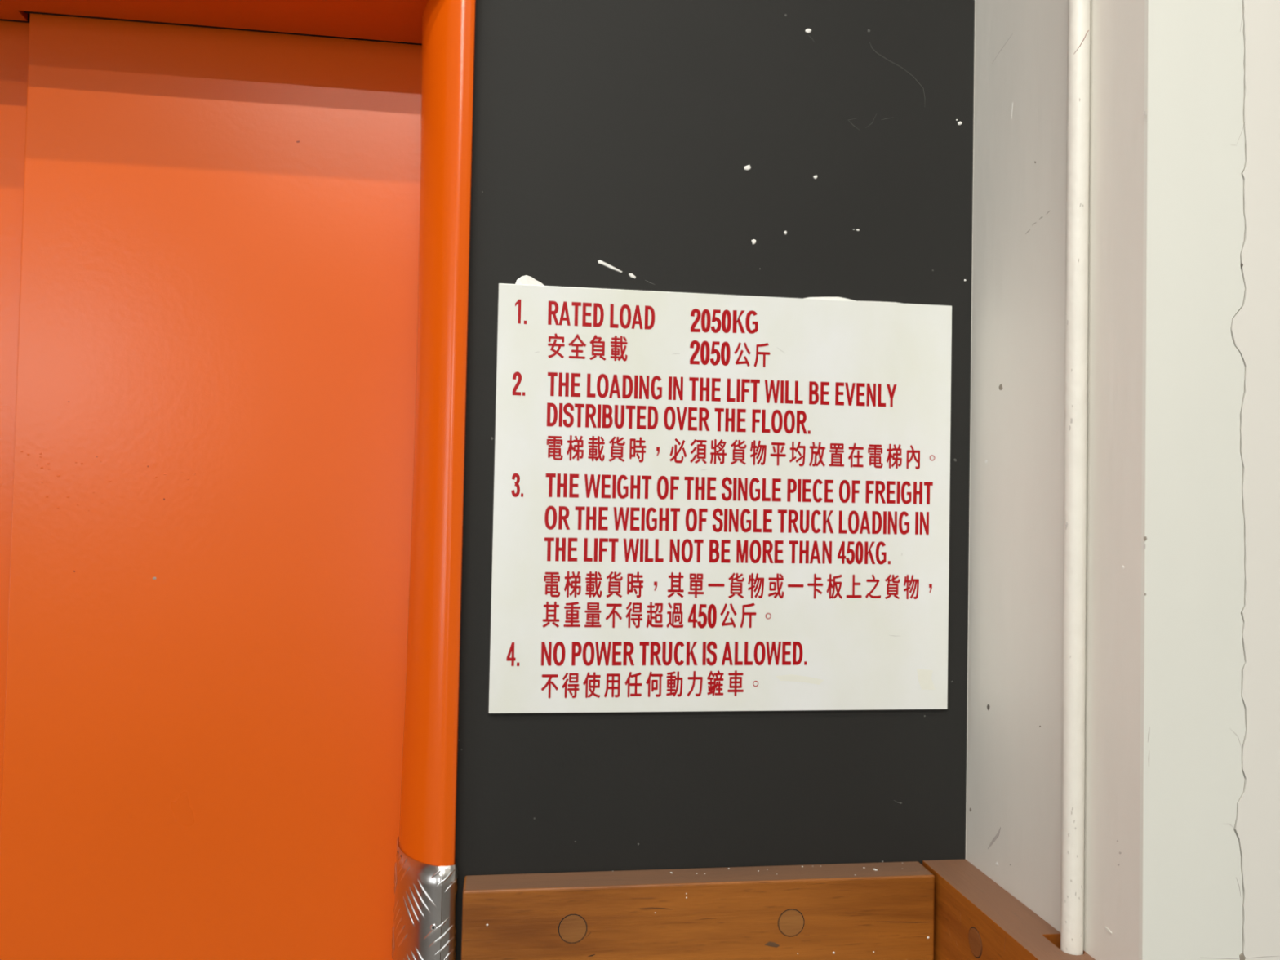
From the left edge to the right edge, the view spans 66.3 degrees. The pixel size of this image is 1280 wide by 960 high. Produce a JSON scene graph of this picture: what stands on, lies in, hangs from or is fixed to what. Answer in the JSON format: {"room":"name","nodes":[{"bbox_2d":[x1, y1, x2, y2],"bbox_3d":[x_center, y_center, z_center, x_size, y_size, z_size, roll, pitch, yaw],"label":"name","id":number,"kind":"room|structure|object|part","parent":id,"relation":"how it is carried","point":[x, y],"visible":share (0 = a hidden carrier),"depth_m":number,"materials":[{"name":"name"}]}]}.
{"room":"freight elevator lobby","nodes":[
{"label":"freight elevator lobby","id":0,"kind":"room"},
{"bbox_2d":[454,0,974,959],"bbox_3d":[0.061,0.130,1.092,0.500,3.000,0.298,1,-1,-8],"label":"wall","id":1,"kind":"structure","parent":0,"point":[820,149],"depth_m":0.95,"materials":[{"name":"grey paint"}]},
{"bbox_2d":[461,861,934,959],"bbox_3d":[0.057,0.445,0.917,0.442,0.151,0.042,1,-1,-8],"label":"rail","id":2,"kind":"object","parent":1,"relation":"attached to","point":[860,911],"visible":1,"depth_m":0.90,"materials":[{"name":"brown wood"}]},
{"bbox_2d":[488,283,951,713],"bbox_3d":[0.086,0.021,0.948,0.450,0.402,0.005,1,-1,-8],"label":"notice sign","id":3,"kind":"object","parent":1,"relation":"attached to","point":[703,502],"visible":1,"depth_m":0.94,"materials":[{"name":"white plastic"}]},
{"bbox_2d":[965,0,1279,959],"bbox_3d":[1.379,0.157,1.137,2.131,3.000,0.569,1,-1,-8],"label":"wall","id":4,"kind":"structure","parent":0,"point":[1182,786],"depth_m":0.73,"materials":[{"name":"paint"}]},
{"bbox_2d":[922,859,1095,959],"bbox_3d":[0.318,0.448,0.835,0.045,0.150,0.270,1,-1,-8],"label":"rail","id":5,"kind":"object","parent":4,"relation":"attached to","point":[975,918],"visible":0.98,"depth_m":0.87,"materials":[{"name":"brown wood"}]},
{"bbox_2d":[1060,0,1090,955],"bbox_3d":[0.347,0.127,0.782,0.017,3.000,0.017,1,-1,-8],"label":"pipe","id":6,"kind":"object","parent":4,"relation":"attached to","point":[1078,11],"visible":1,"depth_m":0.78,"materials":[{"name":"white paint"}]},
{"bbox_3d":[-3.081,0.057,0.661,2.500,3.000,0.296,1,-1,-8],"label":"wall","id":7,"kind":"structure","parent":0,"visible":0},
{"bbox_2d":[0,0,475,959],"bbox_3d":[-1.030,0.434,0.927,1.692,2.340,0.312,1,-1,-8],"label":"door","id":8,"kind":"structure","parent":7,"relation":"in","point":[234,235],"depth_m":0.99,"materials":[{"name":"orange paint"}]},
{"bbox_3d":[-0.803,0.557,0.963,0.438,2.096,0.018,1,-1,-8],"label":"panel","id":9,"kind":"part","parent":8,"relation":"part of","materials":[{"name":"orange paint"}]},
{"bbox_2d":[391,836,457,959],"bbox_3d":[-0.222,0.985,0.904,0.102,1.270,0.030,0,-2,40],"label":"plate","id":10,"kind":"object","parent":8,"relation":"attached to","point":[424,927],"visible":1,"depth_m":0.89,"materials":[{"name":"metal"}]}
]}

